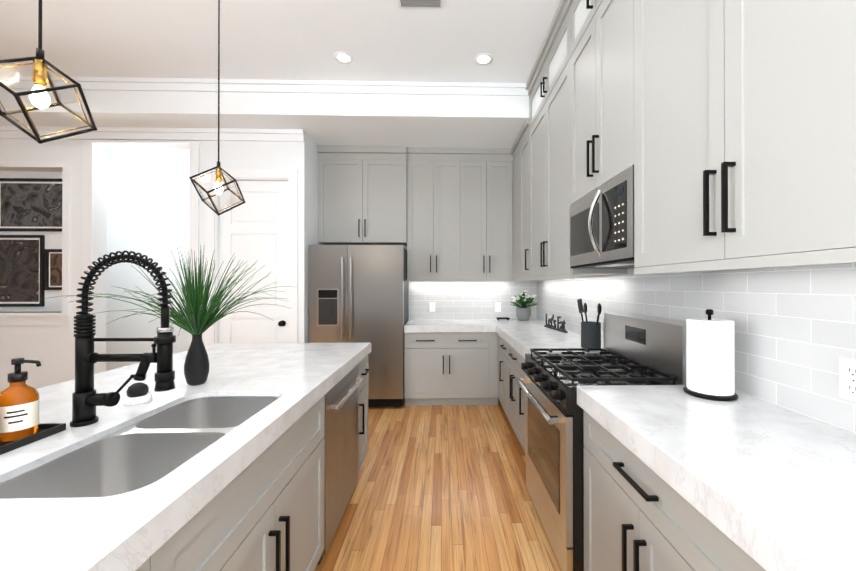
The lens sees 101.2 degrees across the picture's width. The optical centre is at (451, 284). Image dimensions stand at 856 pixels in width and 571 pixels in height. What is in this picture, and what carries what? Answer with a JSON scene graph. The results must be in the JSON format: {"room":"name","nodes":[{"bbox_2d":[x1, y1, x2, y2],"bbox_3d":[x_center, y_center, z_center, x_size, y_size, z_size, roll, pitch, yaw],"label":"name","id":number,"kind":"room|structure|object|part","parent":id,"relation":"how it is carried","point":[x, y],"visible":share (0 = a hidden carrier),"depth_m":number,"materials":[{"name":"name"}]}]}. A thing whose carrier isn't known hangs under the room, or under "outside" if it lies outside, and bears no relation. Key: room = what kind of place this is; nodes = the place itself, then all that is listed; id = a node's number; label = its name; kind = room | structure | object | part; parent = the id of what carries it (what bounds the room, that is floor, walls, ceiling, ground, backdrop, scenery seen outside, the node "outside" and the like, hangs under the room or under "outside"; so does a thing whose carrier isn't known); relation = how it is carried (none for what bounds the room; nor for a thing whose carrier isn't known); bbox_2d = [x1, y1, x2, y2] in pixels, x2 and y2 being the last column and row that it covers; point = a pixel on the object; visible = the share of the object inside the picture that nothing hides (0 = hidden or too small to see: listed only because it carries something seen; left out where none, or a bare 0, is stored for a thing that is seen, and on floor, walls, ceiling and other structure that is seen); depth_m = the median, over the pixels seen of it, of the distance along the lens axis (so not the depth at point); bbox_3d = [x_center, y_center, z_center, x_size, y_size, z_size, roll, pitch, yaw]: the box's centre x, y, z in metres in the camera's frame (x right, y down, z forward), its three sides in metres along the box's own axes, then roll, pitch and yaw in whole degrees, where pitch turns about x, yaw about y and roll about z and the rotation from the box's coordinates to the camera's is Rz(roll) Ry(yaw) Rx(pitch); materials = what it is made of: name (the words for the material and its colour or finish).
{"room":"kitchen","nodes":[
{"label":"kitchen","id":0,"kind":"room"},
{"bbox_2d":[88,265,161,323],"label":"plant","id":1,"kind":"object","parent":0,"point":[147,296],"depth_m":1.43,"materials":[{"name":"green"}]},
{"bbox_2d":[106,148,188,370],"bbox_3d":[-4.391,-0.584,5.211,5.380,3.900,0.120,0,0,-1],"label":"wall","id":2,"kind":"structure","parent":0,"point":[148,202],"depth_m":5.15,"materials":[{"name":"white paint"}]},
{"bbox_2d":[0,131,323,391],"bbox_3d":[-4.312,-0.586,4.443,5.500,3.900,1.660,0,0,-1],"label":"wall","id":3,"kind":"structure","parent":0,"point":[51,348],"depth_m":3.66,"materials":[{"name":"white paint"}]},
{"bbox_2d":[0,235,44,306],"bbox_3d":[-4.617,-0.143,3.720,0.575,0.758,0.021,0,0,-1],"label":"picture frame","id":4,"kind":"object","parent":3,"relation":"attached to","point":[22,270],"visible":0.98,"depth_m":3.72,"materials":[{"name":"black wood"}]},
{"bbox_2d":[0,178,61,231],"bbox_3d":[-4.427,-0.841,3.727,0.795,0.559,0.021,0,0,-1],"label":"picture frame","id":5,"kind":"object","parent":3,"relation":"attached to","point":[30,204],"visible":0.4,"depth_m":3.73,"materials":[{"name":"black wood"}]},
{"bbox_2d":[45,249,61,289],"bbox_3d":[-4.168,-0.155,3.731,0.277,0.433,0.021,0,0,-1],"label":"picture frame","id":6,"kind":"object","parent":3,"relation":"attached to","point":[53,269],"visible":0.54,"depth_m":3.73,"materials":[{"name":"black wood"}]},
{"bbox_2d":[0,126,303,346],"bbox_3d":[-4.293,-0.122,3.656,5.500,2.965,0.190,0,0,-1],"label":"door frame","id":7,"kind":"structure","parent":3,"relation":"attached to","point":[192,137],"depth_m":3.63,"materials":[{"name":"white paint"}]},
{"bbox_2d":[219,181,287,342],"bbox_3d":[-2.079,0.128,3.696,0.733,2.443,0.110,0,0,-1],"label":"pantry door","id":8,"kind":"structure","parent":3,"relation":"in","point":[253,228],"depth_m":3.72,"materials":[{"name":"white paint"}]},
{"bbox_2d":[318,152,408,244],"bbox_3d":[-1.041,-1.006,4.281,1.025,1.040,0.370,0,0,-1],"label":"upper cabinet","id":9,"kind":"object","parent":3,"relation":"attached to","point":[363,197],"depth_m":4.10,"materials":[{"name":"grey paint"}]},
{"bbox_2d":[0,76,528,95],"bbox_3d":[-2.972,-2.192,4.279,8.170,0.770,2.065,0,0,-1],"label":"crown molding","id":10,"kind":"structure","parent":0,"point":[290,86],"depth_m":3.30,"materials":[{"name":"white paint"}]},
{"bbox_2d":[0,89,528,148],"bbox_3d":[-2.920,-1.773,4.592,8.290,0.345,2.600,0,0,-1],"label":"ceiling","id":11,"kind":"structure","parent":0,"point":[444,121],"depth_m":3.37,"materials":[{"name":"white paint"}]},
{"bbox_2d":[0,0,560,82],"bbox_3d":[-2.802,-1.943,-0.156,8.290,0.040,6.900,0,0,-1],"label":"ceiling","id":12,"kind":"structure","parent":0,"point":[391,40],"depth_m":2.73,"materials":[{"name":"white paint"}]},
{"bbox_2d":[0,0,96,143],"bbox_3d":[-1.148,-1.155,0.982,0.231,1.526,0.208,0,0,-1],"label":"pendant light","id":13,"kind":"object","parent":12,"relation":"hanging from","point":[39,97],"visible":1,"depth_m":0.98,"materials":[{"name":"black metal"}]},
{"bbox_3d":[-1.148,-0.520,0.979,0.039,0.060,0.038,0,0,-1],"label":"bulb","id":14,"kind":"part","parent":13,"relation":"part of","materials":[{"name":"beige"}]},
{"bbox_3d":[-1.148,-1.234,0.982,0.120,1.368,0.120,0,0,-1],"label":"cord and socket","id":15,"kind":"part","parent":13,"relation":"part of","materials":[{"name":"black plastic"}]},
{"bbox_3d":[-1.148,-0.515,0.979,0.215,0.229,0.192,0,0,-1],"label":"glass","id":16,"kind":"part","parent":13,"relation":"part of","materials":[{"name":"clear glass"}]},
{"bbox_2d":[189,0,245,215],"bbox_3d":[-1.167,-1.129,1.762,0.223,1.572,0.236,0,0,-1],"label":"pendant light","id":17,"kind":"object","parent":12,"relation":"hanging from","point":[219,178],"visible":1,"depth_m":1.76,"materials":[{"name":"black metal"}]},
{"bbox_3d":[-1.167,-0.470,1.760,0.207,0.236,0.219,0,0,-1],"label":"glass","id":18,"kind":"part","parent":17,"relation":"part of","materials":[{"name":"clear glass"}]},
{"bbox_3d":[-1.167,-1.212,1.763,0.120,1.406,0.120,0,0,-1],"label":"cord and socket","id":19,"kind":"part","parent":17,"relation":"part of","materials":[{"name":"black plastic"}]},
{"bbox_3d":[-1.167,-0.479,1.760,0.039,0.060,0.038,0,0,-1],"label":"bulb","id":20,"kind":"part","parent":17,"relation":"part of","materials":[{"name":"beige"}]},
{"bbox_2d":[334,51,352,63],"bbox_3d":[-0.909,-1.908,2.962,0.160,0.006,0.160,0,0,-1],"label":"recessed light","id":21,"kind":"object","parent":12,"relation":"in","point":[343,57],"visible":1,"depth_m":2.96,"materials":[{"name":"white paint"}]},
{"bbox_2d":[398,0,442,7],"bbox_3d":[-0.208,-1.908,2.349,0.300,0.010,0.150,0,0,-1],"label":"ceiling vent","id":22,"kind":"object","parent":12,"relation":"in","point":[420,3],"visible":1,"depth_m":2.39,"materials":[{"name":"white metal"}]},
{"bbox_2d":[475,53,492,65],"bbox_3d":[0.276,-1.908,2.982,0.160,0.006,0.160,0,0,-1],"label":"recessed light","id":23,"kind":"object","parent":12,"relation":"in","point":[483,59],"visible":1,"depth_m":2.98,"materials":[{"name":"white paint"}]},
{"bbox_2d":[404,246,409,319],"bbox_3d":[-0.289,-0.118,4.552,2.790,2.965,0.120,0,0,-1],"label":"wall","id":24,"kind":"structure","parent":0,"point":[405,247],"depth_m":4.48,"materials":[{"name":"white paint"}]},
{"bbox_2d":[401,152,464,279],"bbox_3d":[-0.215,-0.801,4.301,0.748,1.480,0.370,0,0,-1],"label":"upper cabinet","id":25,"kind":"object","parent":24,"relation":"attached to","point":[436,246],"depth_m":4.15,"materials":[{"name":"grey paint"}]},
{"bbox_2d":[410,280,536,318],"bbox_3d":[0.283,0.219,4.500,1.631,0.620,0.008,0,0,-1],"label":"backsplash","id":26,"kind":"structure","parent":24,"relation":"attached to","point":[464,300],"depth_m":4.50,"materials":[{"name":"tile"}]},
{"bbox_2d":[430,302,434,311],"bbox_3d":[-0.242,0.290,4.479,0.074,0.120,0.007,0,0,-1],"label":"electrical outlet","id":27,"kind":"object","parent":26,"relation":"attached to","point":[432,306],"visible":1,"depth_m":4.48,"materials":[{"name":"white plastic"}]},
{"bbox_2d":[495,302,500,311],"bbox_3d":[0.598,0.294,4.499,0.074,0.120,0.008,0,0,-1],"label":"electrical outlet","id":28,"kind":"object","parent":26,"relation":"attached to","point":[497,306],"visible":1,"depth_m":4.50,"materials":[{"name":"white plastic"}]},
{"bbox_2d":[465,152,504,279],"bbox_3d":[0.383,-0.801,4.331,0.686,1.480,0.340,0,0,-1],"label":"upper cabinet","id":29,"kind":"object","parent":24,"relation":"attached to","point":[484,171],"depth_m":4.17,"materials":[{"name":"grey paint"}]},
{"bbox_2d":[314,399,561,570],"bbox_3d":[-2.834,1.382,1.132,8.290,0.060,9.500,0,0,-1],"label":"floor","id":30,"kind":"structure","parent":0,"point":[440,487],"depth_m":2.20,"materials":[{"name":"brown wood"}]},
{"bbox_2d":[96,343,370,570],"bbox_3d":[-1.135,0.904,0.911,1.176,0.896,3.470,0,0,-1],"label":"kitchen island","id":31,"kind":"object","parent":30,"relation":"on","point":[222,468],"depth_m":1.09,"materials":[{"name":"grey paint"}]},
{"bbox_2d":[0,343,367,570],"bbox_3d":[-1.143,0.446,0.912,1.160,0.020,3.470,0,0,-1],"label":"island countertop","id":32,"kind":"structure","parent":31,"relation":"on","point":[38,532],"depth_m":0.96,"materials":[{"name":"white stone"}]},
{"bbox_2d":[0,423,65,454],"bbox_3d":[-1.223,0.425,0.838,0.147,0.020,0.425,0,0,-1],"label":"soap tray","id":33,"kind":"object","parent":32,"relation":"on","point":[47,430],"visible":0.52,"depth_m":0.98,"materials":[{"name":"black plastic"}]},
{"bbox_2d":[0,358,40,441],"bbox_3d":[-1.209,0.319,0.988,0.102,0.220,0.081,0,0,-1],"label":"soap dispenser","id":34,"kind":"object","parent":33,"relation":"on","point":[19,407],"visible":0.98,"depth_m":0.97,"materials":[{"name":"orange glass"}]},
{"bbox_2d":[70,250,175,426],"bbox_3d":[-1.029,0.165,1.105,0.305,0.543,0.062,0,0,-1],"label":"faucet","id":35,"kind":"object","parent":32,"relation":"on","point":[87,399],"visible":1,"depth_m":1.09,"materials":[{"name":"black metal"}]},
{"bbox_2d":[123,382,151,405],"bbox_3d":[-1.158,0.400,1.296,0.081,0.074,0.081,0,0,-1],"label":"dish brush","id":36,"kind":"object","parent":32,"relation":"on","point":[138,394],"visible":1,"depth_m":1.27,"materials":[{"name":"white plastic"}]},
{"bbox_2d":[0,391,283,494],"bbox_3d":[-0.847,0.556,1.074,0.430,0.223,0.770,0,0,-1],"label":"sink","id":37,"kind":"object","parent":32,"relation":"in","point":[122,460],"depth_m":1.07,"materials":[{"name":"silver metal"}]},
{"bbox_2d":[164,244,275,385],"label":"vase","id":38,"kind":"object","parent":32,"relation":"on","point":[200,315],"depth_m":1.53,"materials":[{"name":"black"}]},
{"bbox_2d":[317,364,362,564],"bbox_3d":[-0.883,0.931,1.980,0.642,0.840,0.645,0,0,-1],"label":"dishwasher","id":39,"kind":"object","parent":30,"relation":"on","point":[341,438],"visible":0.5,"depth_m":1.89,"materials":[{"name":"silver metal"}]},
{"bbox_2d":[309,245,408,406],"bbox_3d":[-1.032,0.470,4.077,1.004,1.784,0.728,0,0,-1],"label":"refrigerator","id":40,"kind":"object","parent":30,"relation":"on","point":[358,293],"visible":0.77,"depth_m":3.78,"materials":[{"name":"grey metal"}]},
{"bbox_2d":[404,331,495,404],"bbox_3d":[0.000,0.946,4.178,1.048,0.834,0.626,0,0,-1],"label":"base cabinet","id":41,"kind":"object","parent":30,"relation":"on","point":[441,367],"depth_m":3.87,"materials":[{"name":"grey paint"}]},
{"bbox_2d":[404,319,495,330],"bbox_3d":[-0.024,0.488,4.161,0.998,0.081,0.651,0,0,-1],"label":"countertop","id":42,"kind":"structure","parent":41,"relation":"on","point":[413,324],"depth_m":3.85,"materials":[{"name":"white stone"}]},
{"bbox_2d":[492,319,602,358],"bbox_3d":[0.809,0.485,3.401,0.631,0.081,2.212,0,0,-1],"label":"countertop","id":43,"kind":"structure","parent":41,"relation":"on","point":[522,336],"depth_m":3.00,"materials":[{"name":"white stone"}]},
{"bbox_2d":[496,317,509,320],"bbox_3d":[0.641,0.432,4.373,0.160,0.032,0.100,0,0,-1],"label":"tray","id":44,"kind":"object","parent":43,"relation":"on","point":[498,318],"visible":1,"depth_m":4.33,"materials":[{"name":"black metal"}]},
{"bbox_2d":[510,290,536,320],"bbox_3d":[0.896,0.261,4.324,0.342,0.373,0.312,0,0,-1],"label":"flower pot","id":45,"kind":"object","parent":43,"relation":"on","point":[523,312],"visible":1,"depth_m":4.30,"materials":[{"name":"grey ceramic"}]},
{"bbox_2d":[544,314,567,332],"bbox_3d":[1.017,0.372,3.442,0.024,0.144,0.502,0,0,-7],"label":"eat sign","id":46,"kind":"object","parent":43,"relation":"on","point":[562,327],"visible":1,"depth_m":3.37,"materials":[{"name":"grey metal"}]},
{"bbox_3d":[1.017,0.437,3.442,0.071,0.016,0.502,0,0,-1],"label":"rail","id":47,"kind":"part","parent":46,"relation":"part of","materials":[{"name":"grey metal"}]},
{"bbox_2d":[577,298,601,347],"bbox_3d":[0.972,0.271,2.452,0.132,0.341,0.230,0,0,-1],"label":"utensil crock","id":48,"kind":"object","parent":43,"relation":"on","point":[590,334],"visible":0.96,"depth_m":2.40,"materials":[{"name":"grey stone"}]},
{"bbox_2d":[496,335,499,404],"bbox_3d":[0.821,0.945,3.710,0.607,0.834,0.348,0,0,-1],"label":"base cabinet","id":49,"kind":"object","parent":30,"relation":"on","point":[497,336],"depth_m":3.88,"materials":[{"name":"grey paint"}]},
{"bbox_2d":[500,339,503,409],"bbox_3d":[0.828,0.943,3.415,0.607,0.834,0.359,0,0,-1],"label":"base cabinet","id":50,"kind":"object","parent":30,"relation":"on","point":[501,340],"depth_m":3.57,"materials":[{"name":"grey paint"}]},
{"bbox_2d":[504,343,519,441],"bbox_3d":[0.839,0.942,2.985,0.607,0.834,0.739,0,0,-1],"label":"base cabinet","id":51,"kind":"object","parent":30,"relation":"on","point":[511,360],"depth_m":3.02,"materials":[{"name":"grey paint"}]},
{"bbox_2d":[520,355,525,451],"bbox_3d":[0.850,0.940,2.515,0.607,0.834,0.441,0,0,-1],"label":"base cabinet","id":52,"kind":"object","parent":30,"relation":"on","point":[522,372],"depth_m":2.68,"materials":[{"name":"grey paint"}]},
{"bbox_2d":[516,313,685,570],"bbox_3d":[0.789,0.769,1.909,0.743,1.170,0.758,0,0,-1],"label":"range","id":53,"kind":"object","parent":30,"relation":"on","point":[637,349],"visible":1,"depth_m":1.71,"materials":[{"name":"silver metal"}]},
{"bbox_2d":[584,415,727,570],"bbox_3d":[0.887,0.935,1.067,0.607,0.834,0.920,0,0,-1],"label":"base cabinet","id":54,"kind":"object","parent":30,"relation":"on","point":[632,522],"depth_m":1.11,"materials":[{"name":"grey paint"}]},
{"bbox_2d":[577,385,855,570],"bbox_3d":[0.887,0.474,0.303,0.631,0.081,2.450,0,0,-1],"label":"countertop","id":55,"kind":"structure","parent":54,"relation":"on","point":[778,483],"depth_m":0.86,"materials":[{"name":"white stone"}]},
{"bbox_2d":[683,309,737,400],"bbox_3d":[1.028,0.268,1.397,0.176,0.338,0.176,0,0,-1],"label":"paper towel holder","id":56,"kind":"object","parent":55,"relation":"on","point":[710,358],"visible":1,"depth_m":1.33,"materials":[{"name":"white paper"}]},
{"bbox_2d":[728,543,759,570],"bbox_3d":[0.907,0.932,0.236,0.607,0.834,0.979,0,0,-1],"label":"base cabinet","id":57,"kind":"object","parent":30,"relation":"on","point":[736,562],"depth_m":0.73,"materials":[{"name":"grey paint"}]},
{"bbox_3d":[1.249,-0.283,1.239,0.120,3.270,9.500,0,0,-1],"label":"wall","id":58,"kind":"structure","parent":0,"visible":0},
{"bbox_2d":[505,136,520,279],"bbox_3d":[0.893,-0.803,3.958,0.436,1.480,0.470,0,0,-1],"label":"upper cabinet","id":59,"kind":"object","parent":58,"relation":"attached to","point":[513,157],"depth_m":4.14,"materials":[{"name":"grey paint"}]},
{"bbox_2d":[521,132,524,279],"bbox_3d":[0.934,-0.804,3.553,0.375,1.480,0.461,0,0,-1],"label":"upper cabinet","id":60,"kind":"object","parent":58,"relation":"attached to","point":[522,133],"depth_m":3.66,"materials":[{"name":"grey paint"}]},
{"bbox_2d":[525,8,636,279],"bbox_3d":[0.951,-0.939,2.842,0.375,1.745,1.202,0,0,-1],"label":"upper cabinet","id":61,"kind":"object","parent":58,"relation":"attached to","point":[547,206],"depth_m":2.75,"materials":[{"name":"grey paint"}]},
{"bbox_2d":[569,0,620,203],"bbox_3d":[0.974,-1.168,1.920,0.375,1.294,0.764,0,0,-1],"label":"upper cabinet","id":62,"kind":"object","parent":58,"relation":"attached to","point":[594,25],"depth_m":1.93,"materials":[{"name":"grey paint"}]},
{"bbox_2d":[570,165,635,267],"bbox_3d":[0.935,-0.310,1.916,0.450,0.417,0.756,0,0,-1],"label":"microwave","id":63,"kind":"object","parent":62,"relation":"attached to","point":[602,226],"visible":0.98,"depth_m":1.79,"materials":[{"name":"grey metal"}]},
{"bbox_2d":[537,263,855,433],"bbox_3d":[1.172,0.209,1.756,0.008,0.620,5.540,0,0,-1],"label":"backsplash","id":64,"kind":"structure","parent":58,"relation":"attached to","point":[795,333],"depth_m":1.31,"materials":[{"name":"tile"}]},
{"bbox_2d":[839,357,855,400],"bbox_3d":[1.183,0.283,1.031,0.007,0.120,0.074,0,0,-1],"label":"electrical outlet","id":65,"kind":"object","parent":64,"relation":"attached to","point":[847,369],"visible":1,"depth_m":1.04,"materials":[{"name":"white plastic"}]},
{"bbox_2d":[621,0,855,271],"bbox_3d":[0.996,-0.945,1.046,0.375,1.745,1.102,0,0,-1],"label":"upper cabinet","id":66,"kind":"object","parent":58,"relation":"attached to","point":[726,129],"depth_m":0.99,"materials":[{"name":"grey paint"}]}
]}

